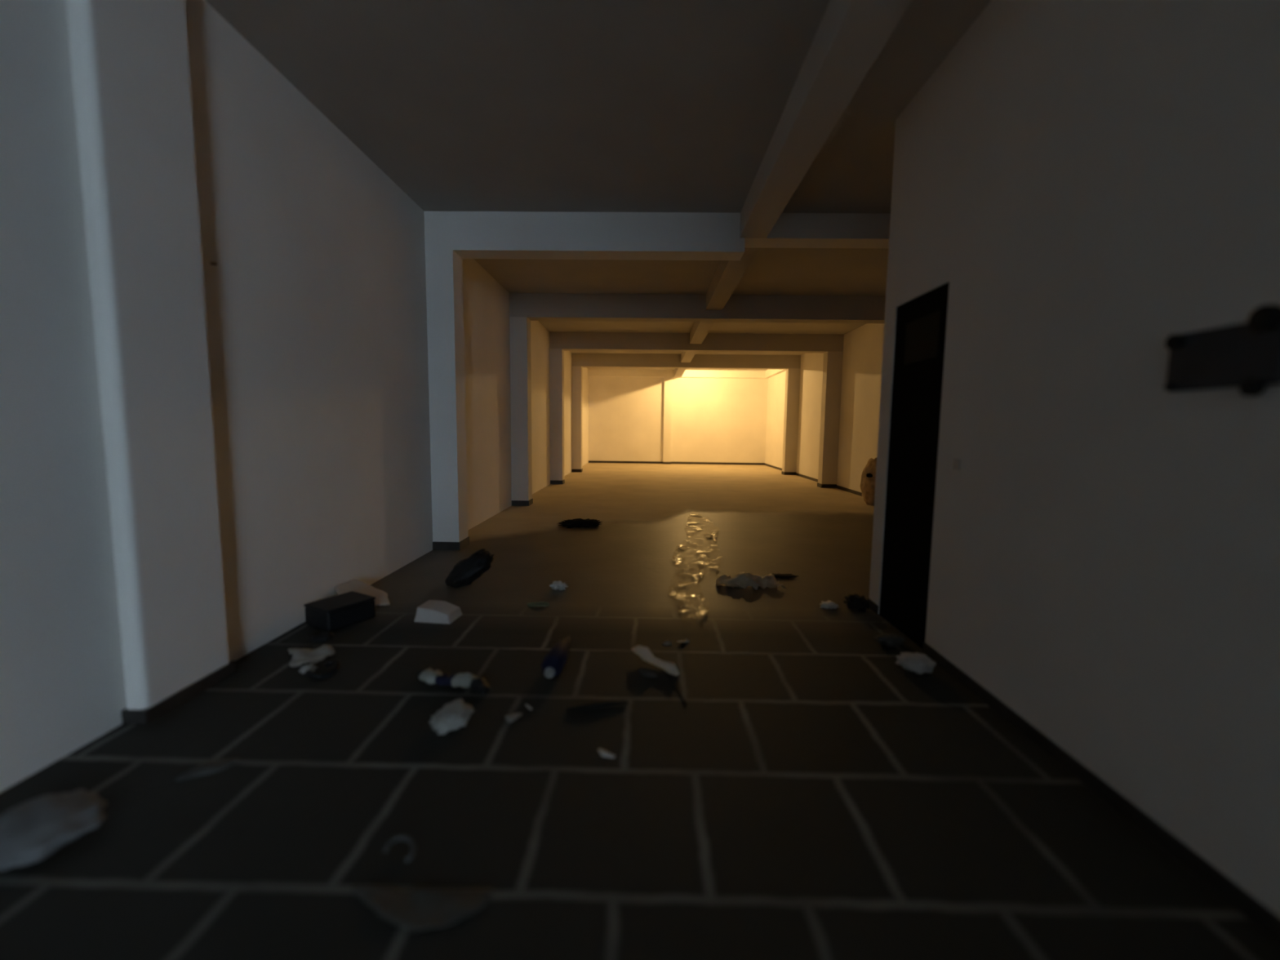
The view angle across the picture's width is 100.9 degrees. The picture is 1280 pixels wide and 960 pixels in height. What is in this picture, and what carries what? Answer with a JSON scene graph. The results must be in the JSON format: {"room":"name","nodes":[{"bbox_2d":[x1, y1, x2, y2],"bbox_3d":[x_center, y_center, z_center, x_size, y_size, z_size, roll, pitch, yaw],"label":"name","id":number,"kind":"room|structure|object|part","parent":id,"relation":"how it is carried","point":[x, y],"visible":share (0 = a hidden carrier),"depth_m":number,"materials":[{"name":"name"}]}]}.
{"room":"abandoned basement corridor","nodes":[
{"label":"abandoned basement corridor","id":0,"kind":"room"},
{"bbox_2d":[66,0,229,709],"bbox_3d":[-2.498,-0.768,2.730,0.110,3.935,0.550,1,6,1],"label":"pillar","id":1,"kind":"structure","parent":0,"point":[130,59],"depth_m":2.65,"materials":[{"name":"white paint"}]},
{"bbox_2d":[121,660,235,724],"bbox_3d":[-2.515,1.155,2.918,0.122,0.070,0.574,1,6,1],"label":"baseboard","id":2,"kind":"structure","parent":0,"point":[145,716],"depth_m":2.80,"materials":[{"name":"wood"}]},
{"bbox_2d":[0,0,588,792],"bbox_3d":[-2.534,-1.660,11.813,0.300,3.935,21.940,1,6,1],"label":"wall","id":3,"kind":"structure","parent":0,"point":[315,291],"depth_m":3.40,"materials":[{"name":"white paint"}]},
{"bbox_2d":[432,536,469,550],"bbox_3d":[-2.342,0.784,6.568,0.332,0.100,0.344,1,6,1],"label":"baseboard","id":4,"kind":"structure","parent":3,"relation":"attached to","point":[461,544],"depth_m":6.40,"materials":[{"name":"tile"}]},
{"bbox_2d":[511,498,533,506],"bbox_3d":[-2.274,0.426,10.224,0.332,0.100,0.344,1,6,1],"label":"baseboard","id":5,"kind":"structure","parent":3,"relation":"attached to","point":[514,503],"depth_m":10.05,"materials":[{"name":"tile"}]},
{"bbox_2d":[550,479,564,484],"bbox_3d":[-2.202,0.044,14.125,0.332,0.100,0.344,1,6,1],"label":"baseboard","id":6,"kind":"structure","parent":3,"relation":"attached to","point":[552,482],"depth_m":13.95,"materials":[{"name":"tile"}]},
{"bbox_2d":[571,468,582,471],"bbox_3d":[-2.131,-0.331,17.956,0.332,0.100,0.344,1,6,1],"label":"baseboard","id":7,"kind":"structure","parent":3,"relation":"attached to","point":[581,469],"depth_m":17.79,"materials":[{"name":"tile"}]},
{"bbox_2d":[204,0,991,370],"bbox_3d":[1.272,-2.966,4.681,8.120,0.150,35.740,1,6,1],"label":"ceiling","id":8,"kind":"structure","parent":0,"point":[464,105],"depth_m":4.05,"materials":[{"name":"paint"}]},
{"bbox_2d":[424,211,890,260],"bbox_3d":[1.295,-2.821,6.148,7.520,0.425,0.320,1,6,1],"label":"crossbeam","id":9,"kind":"object","parent":8,"relation":"attached to","point":[516,235],"visible":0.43,"depth_m":6.02,"materials":[{"name":"white paint"}]},
{"bbox_2d":[674,368,686,376],"bbox_3d":[1.542,-4.246,19.936,0.300,0.275,4.520,1,6,1],"label":"ceiling beam","id":10,"kind":"structure","parent":8,"relation":"attached to","point":[677,371],"depth_m":20.49,"materials":[{"name":"paint"}]},
{"bbox_2d":[571,353,800,369],"bbox_3d":[1.506,-3.936,17.535,7.520,0.425,0.320,1,6,1],"label":"crossbeam","id":11,"kind":"object","parent":8,"relation":"attached to","point":[584,360],"visible":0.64,"depth_m":17.38,"materials":[{"name":"paint"}]},
{"bbox_2d":[680,351,696,362],"bbox_3d":[1.462,-3.823,15.613,0.300,0.275,3.530,1,6,1],"label":"ceiling beam","id":12,"kind":"structure","parent":8,"relation":"attached to","point":[686,357],"depth_m":16.12,"materials":[{"name":"paint"}]},
{"bbox_2d":[549,332,844,353],"bbox_3d":[1.435,-3.561,13.704,7.520,0.425,0.320,1,6,1],"label":"crossbeam","id":13,"kind":"object","parent":8,"relation":"attached to","point":[567,341],"visible":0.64,"depth_m":13.55,"materials":[{"name":"paint"}]},
{"bbox_2d":[509,293,885,323],"bbox_3d":[1.363,-3.179,9.803,7.520,0.425,0.320,1,6,1],"label":"crossbeam","id":14,"kind":"object","parent":8,"relation":"attached to","point":[535,306],"visible":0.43,"depth_m":9.66,"materials":[{"name":"paint"}]},
{"bbox_2d":[689,321,714,344],"bbox_3d":[1.390,-3.445,11.747,0.300,0.275,3.600,1,6,1],"label":"ceiling beam","id":15,"kind":"structure","parent":8,"relation":"attached to","point":[700,330],"depth_m":12.02,"materials":[{"name":"paint"}]},
{"bbox_2d":[705,247,759,310],"bbox_3d":[1.320,-3.075,7.968,0.300,0.275,3.354,1,6,1],"label":"ceiling beam","id":16,"kind":"structure","parent":8,"relation":"attached to","point":[728,274],"depth_m":7.79,"materials":[{"name":"paint"}]},
{"bbox_2d":[739,0,911,238],"bbox_3d":[1.109,-1.962,-3.400,0.300,0.275,18.856,1,6,1],"label":"ceiling beam","id":17,"kind":"structure","parent":8,"relation":"attached to","point":[851,35],"depth_m":3.48,"materials":[{"name":"paint"}]},
{"bbox_2d":[0,462,1279,959],"bbox_3d":[1.223,1.084,5.078,8.120,0.120,35.740,1,6,1],"label":"floor","id":18,"kind":"structure","parent":0,"point":[813,794],"depth_m":2.20,"materials":[{"name":"tile"}]},
{"bbox_2d":[0,789,107,871],"bbox_3d":[-2.147,1.239,1.886,0.382,0.113,0.351,4,6,29],"label":"plastic bag","id":19,"kind":"object","parent":18,"relation":"on","point":[32,830],"visible":1,"depth_m":1.86,"materials":[{"name":"white plastic"}]},
{"bbox_2d":[173,757,239,781],"bbox_3d":[-1.879,1.252,2.300,0.217,0.013,0.091,-3,7,-31],"label":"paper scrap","id":20,"kind":"object","parent":18,"relation":"on","point":[214,766],"visible":1,"depth_m":2.29,"materials":[{"name":"grey paper"}]},
{"bbox_2d":[298,662,317,674],"bbox_3d":[-2.014,1.144,3.211,0.094,0.048,0.091,3,6,19],"label":"paper ball","id":21,"kind":"object","parent":18,"relation":"on","point":[310,666],"visible":0.83,"depth_m":3.19,"materials":[{"name":"white paper"}]},
{"bbox_2d":[287,644,334,666],"bbox_3d":[-2.145,1.122,3.450,0.251,0.042,0.345,-3,7,-36],"label":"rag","id":22,"kind":"object","parent":18,"relation":"on","point":[300,656],"visible":1,"depth_m":3.42,"materials":[{"name":"fabric"}]},
{"bbox_2d":[305,659,340,679],"bbox_3d":[-1.904,1.148,3.203,0.150,0.056,0.204,1,6,1],"label":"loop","id":23,"kind":"object","parent":18,"relation":"on","point":[336,664],"visible":1,"depth_m":3.15,"materials":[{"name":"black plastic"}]},
{"bbox_2d":[303,591,375,631],"bbox_3d":[-2.285,1.000,4.040,0.304,0.165,0.384,4,6,29],"label":"box","id":24,"kind":"object","parent":18,"relation":"on","point":[333,613],"visible":0.98,"depth_m":3.94,"materials":[{"name":"plastic"}]},
{"bbox_3d":[-2.284,0.928,4.032,0.304,0.020,0.384,4,6,29],"label":"lid","id":25,"kind":"part","parent":24,"relation":"part of","materials":[{"name":"black plastic"}]},
{"bbox_2d":[334,579,390,605],"bbox_3d":[-2.313,0.964,4.456,0.449,0.156,0.330,2,6,9],"label":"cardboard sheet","id":26,"kind":"object","parent":18,"relation":"on","point":[355,585],"visible":0.7,"depth_m":4.48,"materials":[{"name":"cardboard"}]},
{"bbox_2d":[383,835,415,862],"bbox_3d":[-0.839,1.294,1.864,0.107,0.039,0.078,2,6,11],"label":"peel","id":27,"kind":"object","parent":18,"relation":"on","point":[403,837],"visible":1,"depth_m":1.87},
{"bbox_2d":[350,884,493,931],"bbox_3d":[-0.707,1.329,1.646,0.467,0.017,0.149,1,6,1],"label":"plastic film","id":28,"kind":"object","parent":18,"relation":"on","point":[419,908],"visible":1,"depth_m":1.66,"materials":[{"name":"plastic"}]},
{"bbox_2d":[413,600,462,623],"bbox_3d":[-1.574,1.025,4.130,0.296,0.115,0.219,1,6,7],"label":"foam box","id":29,"kind":"object","parent":18,"relation":"on","point":[437,611],"visible":1,"depth_m":4.05,"materials":[{"name":"white plastic"}]},
{"bbox_2d":[425,249,467,542],"bbox_3d":[-2.328,-0.912,6.402,0.320,3.510,0.320,1,6,1],"label":"pillar","id":30,"kind":"structure","parent":18,"relation":"on","point":[443,268],"depth_m":6.26,"materials":[{"name":"white paint"}]},
{"bbox_2d":[428,698,474,734],"bbox_3d":[-0.954,1.192,2.672,0.182,0.083,0.258,2,6,11],"label":"paper ball","id":31,"kind":"object","parent":18,"relation":"on","point":[453,715],"visible":1,"depth_m":2.63,"materials":[{"name":"white paper"}]},
{"bbox_2d":[416,666,490,694],"bbox_3d":[-1.093,1.148,3.070,0.536,0.084,0.142,3,6,18],"label":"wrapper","id":32,"kind":"object","parent":18,"relation":"on","point":[466,680],"visible":1,"depth_m":3.04,"materials":[{"name":"white plastic"}]},
{"bbox_2d":[444,548,493,587],"bbox_3d":[-1.619,0.831,5.028,0.453,0.325,0.323,0,6,-11],"label":"trash bag","id":33,"kind":"object","parent":18,"relation":"on","point":[464,572],"visible":1,"depth_m":4.94,"materials":[{"name":"black plastic"}]},
{"bbox_2d":[505,713,522,723],"bbox_3d":[-0.655,1.224,2.709,0.089,0.019,0.081,1,6,1],"label":"paper scrap","id":34,"kind":"object","parent":18,"relation":"on","point":[511,717],"visible":1,"depth_m":2.72,"materials":[{"name":"white paper"}]},
{"bbox_2d":[509,316,532,500],"bbox_3d":[-2.260,-1.270,10.058,0.320,3.510,0.320,1,6,1],"label":"pillar","id":35,"kind":"structure","parent":18,"relation":"on","point":[519,326],"depth_m":9.91,"materials":[{"name":"paint"}]},
{"bbox_2d":[526,601,549,606],"bbox_3d":[-0.866,1.048,4.438,0.202,0.027,0.104,1,6,5],"label":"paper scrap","id":36,"kind":"object","parent":18,"relation":"on","point":[538,603],"visible":1,"depth_m":4.46,"materials":[{"name":"paper"}]},
{"bbox_2d":[541,635,570,678],"bbox_3d":[-0.515,1.096,3.435,0.134,0.131,0.651,1,6,5],"label":"plastic bottle","id":37,"kind":"object","parent":18,"relation":"on","point":[554,661],"visible":1,"depth_m":3.21,"materials":[{"name":"plastic"}]},
{"bbox_2d":[549,348,564,480],"bbox_3d":[-2.187,-1.652,13.958,0.320,3.510,0.320,1,6,1],"label":"pillar","id":38,"kind":"structure","parent":18,"relation":"on","point":[556,355],"depth_m":13.81,"materials":[{"name":"paint"}]},
{"bbox_2d":[549,580,568,590],"bbox_3d":[-0.759,0.977,4.910,0.176,0.078,0.152,3,6,26],"label":"paper ball","id":39,"kind":"object","parent":18,"relation":"on","point":[556,585],"visible":1,"depth_m":4.87,"materials":[{"name":"white paper"}]},
{"bbox_2d":[571,366,582,469],"bbox_3d":[-2.116,-2.027,17.789,0.320,3.510,0.320,1,6,1],"label":"pillar","id":40,"kind":"structure","parent":18,"relation":"on","point":[576,371],"depth_m":17.64,"materials":[{"name":"paint"}]},
{"bbox_2d":[557,518,602,528],"bbox_3d":[-0.920,0.647,8.086,0.715,0.111,0.433,0,6,-7],"label":"rag","id":41,"kind":"object","parent":18,"relation":"on","point":[577,522],"visible":1,"depth_m":7.99,"materials":[{"name":"black fabric"}]},
{"bbox_2d":[566,701,627,711],"bbox_3d":[-0.227,1.210,2.833,0.334,0.032,0.036,-1,6,-16],"label":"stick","id":42,"kind":"object","parent":18,"relation":"on","point":[586,707],"visible":1,"depth_m":2.82,"materials":[{"name":"brown wood"}]},
{"bbox_2d":[597,748,615,758],"bbox_3d":[-0.158,1.261,2.432,0.091,0.012,0.036,4,6,28],"label":"paper scrap","id":43,"kind":"object","parent":18,"relation":"on","point":[603,753],"visible":1,"depth_m":2.43,"materials":[{"name":"white paper"}]},
{"bbox_2d":[638,668,658,677],"bbox_3d":[0.052,1.182,3.242,0.123,0.016,0.103,1,6,1],"label":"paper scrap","id":44,"kind":"object","parent":18,"relation":"on","point":[646,673],"visible":1,"depth_m":3.23,"materials":[{"name":"grey paper"}]},
{"bbox_2d":[631,644,679,675],"bbox_3d":[0.093,1.130,3.348,0.395,0.095,0.066,6,8,43],"label":"paper twist","id":45,"kind":"object","parent":18,"relation":"on","point":[646,655],"visible":1,"depth_m":3.33,"materials":[{"name":"white paper"}]},
{"bbox_2d":[662,640,671,645],"bbox_3d":[0.189,1.140,3.694,0.058,0.014,0.048,-3,7,-34],"label":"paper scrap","id":46,"kind":"object","parent":18,"relation":"on","point":[666,642],"visible":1,"depth_m":3.70,"materials":[{"name":"grey paper"}]},
{"bbox_2d":[662,369,672,462],"bbox_3d":[1.160,-2.641,22.271,0.320,3.935,0.200,1,6,1],"label":"pillar","id":47,"kind":"structure","parent":18,"relation":"on","point":[668,373],"depth_m":22.17,"materials":[{"name":"white paint"}]},
{"bbox_2d":[671,675,686,706],"bbox_3d":[0.220,1.205,3.038,0.013,0.012,0.346,0,6,-9],"label":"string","id":48,"kind":"object","parent":18,"relation":"on","point":[673,680],"visible":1,"depth_m":3.02,"materials":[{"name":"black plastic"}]},
{"bbox_2d":[676,639,688,642],"bbox_3d":[0.305,1.137,3.720,0.095,0.019,0.042,-5,8,-44],"label":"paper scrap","id":49,"kind":"object","parent":18,"relation":"on","point":[685,640],"visible":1,"depth_m":3.72,"materials":[{"name":"paper"}]},
{"bbox_2d":[673,514,719,614],"bbox_3d":[0.752,0.825,6.762,0.581,0.056,5.459,1,6,8],"label":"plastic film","id":50,"kind":"object","parent":18,"relation":"on","point":[698,576],"visible":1,"depth_m":5.68,"materials":[{"name":"clear plastic"}]},
{"bbox_2d":[715,572,786,589],"bbox_3d":[1.055,0.955,5.124,0.656,0.123,0.388,1,6,1],"label":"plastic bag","id":51,"kind":"object","parent":18,"relation":"on","point":[741,580],"visible":1,"depth_m":5.05,"materials":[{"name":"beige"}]},
{"bbox_2d":[772,573,799,577],"bbox_3d":[1.468,0.980,5.412,0.322,0.028,0.147,1,6,1],"label":"debris","id":52,"kind":"object","parent":18,"relation":"on","point":[776,575],"visible":0.85,"depth_m":5.39,"materials":[{"name":"brown wood"}]},
{"bbox_2d":[782,368,799,471],"bbox_3d":[5.047,-1.929,17.666,0.390,3.510,0.320,1,6,1],"label":"pillar","id":53,"kind":"structure","parent":18,"relation":"on","point":[792,377],"depth_m":17.52,"materials":[{"name":"paint"}]},
{"bbox_2d":[819,600,839,608],"bbox_3d":[1.610,1.058,4.496,0.160,0.055,0.153,5,7,36],"label":"scrap","id":54,"kind":"object","parent":18,"relation":"on","point":[828,604],"visible":1,"depth_m":4.47,"materials":[{"name":"white"}]},
{"bbox_2d":[817,351,843,484],"bbox_3d":[4.976,-1.554,13.835,0.390,3.510,0.320,1,6,1],"label":"pillar","id":55,"kind":"structure","parent":18,"relation":"on","point":[833,361],"depth_m":13.70,"materials":[{"name":"paint"}]},
{"bbox_2d":[843,593,870,612],"bbox_3d":[1.840,1.030,4.482,0.200,0.119,0.255,1,6,1],"label":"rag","id":56,"kind":"object","parent":18,"relation":"on","point":[853,602],"visible":1,"depth_m":4.42,"materials":[{"name":"black fabric"}]},
{"bbox_2d":[859,457,876,505],"bbox_3d":[4.752,0.023,10.762,0.493,0.967,0.700,1,6,1],"label":"sack","id":57,"kind":"object","parent":18,"relation":"on","point":[867,486],"visible":0.62,"depth_m":10.63,"materials":[{"name":"beige fabric"}]},
{"bbox_2d":[873,633,906,647],"bbox_3d":[1.772,1.133,3.753,0.190,0.056,0.202,5,7,38],"label":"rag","id":58,"kind":"object","parent":18,"relation":"on","point":[891,640],"visible":1,"depth_m":3.72,"materials":[{"name":"grey fabric"}]},
{"bbox_2d":[895,652,936,675],"bbox_3d":[1.740,1.149,3.336,0.231,0.104,0.178,2,6,16],"label":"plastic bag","id":59,"kind":"object","parent":18,"relation":"on","point":[918,663],"visible":1,"depth_m":3.29,"materials":[{"name":"white plastic"}]},
{"bbox_2d":[588,376,768,462],"bbox_3d":[1.575,-2.660,22.513,7.520,3.935,0.300,1,6,1],"label":"wall","id":60,"kind":"structure","parent":0,"point":[713,420],"depth_m":22.37,"materials":[{"name":"white paint"}]},
{"bbox_2d":[587,368,764,377],"bbox_3d":[1.592,-4.449,22.111,7.520,0.295,0.150,1,6,1],"label":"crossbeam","id":61,"kind":"structure","parent":60,"relation":"attached to","point":[591,372],"depth_m":22.04,"materials":[{"name":"white paint"}]},
{"bbox_2d":[588,460,764,465],"bbox_3d":[1.547,-0.722,22.446,7.520,0.090,0.212,1,6,1],"label":"baseboard","id":62,"kind":"structure","parent":60,"relation":"attached to","point":[589,461],"depth_m":22.53,"materials":[{"name":"tile"}]},
{"bbox_2d":[764,323,884,492],"bbox_3d":[5.216,-1.196,8.047,0.300,3.935,29.240,1,6,1],"label":"wall","id":63,"kind":"structure","parent":0,"point":[863,346],"depth_m":13.27,"materials":[{"name":"white paint"}]},
{"bbox_2d":[764,368,786,377],"bbox_3d":[5.235,-4.178,19.799,0.150,0.295,4.370,1,6,1],"label":"ceiling light","id":64,"kind":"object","parent":63,"relation":"attached to","point":[769,373],"depth_m":20.76,"materials":[{"name":"white paint"}]},
{"bbox_2d":[781,471,795,475],"bbox_3d":[5.021,-0.232,17.832,0.400,0.100,0.344,1,6,1],"label":"baseboard","id":65,"kind":"structure","parent":63,"relation":"attached to","point":[782,472],"depth_m":17.66,"materials":[{"name":"tile"}]},
{"bbox_2d":[764,463,862,496],"bbox_3d":[5.135,0.206,13.487,0.012,0.080,18.090,1,6,1],"label":"baseboard","id":66,"kind":"structure","parent":63,"relation":"attached to","point":[842,488],"depth_m":15.45,"materials":[{"name":"tile"}]},
{"bbox_2d":[817,482,836,488],"bbox_3d":[4.950,0.143,14.002,0.400,0.100,0.344,1,6,1],"label":"baseboard","id":67,"kind":"structure","parent":63,"relation":"attached to","point":[822,486],"depth_m":13.83,"materials":[{"name":"tile"}]},
{"bbox_2d":[869,0,1279,917],"bbox_3d":[2.030,-0.699,2.582,0.150,3.935,3.550,1,6,1],"label":"wall","id":68,"kind":"structure","parent":0,"point":[1091,184],"depth_m":2.19,"materials":[{"name":"white paint"}]},
{"bbox_2d":[879,281,949,648],"bbox_3d":[2.001,-0.084,3.864,0.054,2.460,0.740,1,6,1],"label":"door","id":69,"kind":"structure","parent":68,"relation":"in","point":[922,321],"depth_m":3.83,"materials":[{"name":"black paint"}]},
{"bbox_3d":[1.988,-0.996,3.735,0.006,0.300,0.460,1,6,1],"label":"pane","id":70,"kind":"part","parent":69,"relation":"part of","materials":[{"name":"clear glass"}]},
{"bbox_2d":[867,598,1279,944],"bbox_3d":[1.925,1.223,2.772,0.012,0.070,3.550,1,6,1],"label":"baseboard","id":71,"kind":"structure","parent":68,"relation":"attached to","point":[1245,903],"depth_m":2.04,"materials":[{"name":"wood"}]},
{"bbox_2d":[1164,304,1279,396],"bbox_3d":[1.908,-0.406,1.741,0.056,0.272,0.355,1,6,1],"label":"wall bracket","id":72,"kind":"object","parent":68,"relation":"attached to","point":[1246,356],"visible":1,"depth_m":1.70,"materials":[{"name":"black metal"}]},
{"bbox_3d":[1.896,-0.334,1.892,0.028,0.020,0.020,1,6,1],"label":"knob","id":73,"kind":"part","parent":72,"relation":"part of","materials":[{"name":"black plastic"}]},
{"bbox_3d":[1.897,-0.490,1.877,0.028,0.052,0.052,1,6,1],"label":"knob","id":74,"kind":"part","parent":72,"relation":"part of","materials":[{"name":"black plastic"}]},
{"bbox_3d":[1.891,-0.285,1.635,0.028,0.052,0.052,1,6,1],"label":"knob","id":75,"kind":"part","parent":72,"relation":"part of","materials":[{"name":"black plastic"}]},
{"bbox_3d":[1.893,-0.489,1.600,0.028,0.080,0.080,1,6,1],"label":"knob","id":76,"kind":"part","parent":72,"relation":"part of","materials":[{"name":"black plastic"}]}
]}

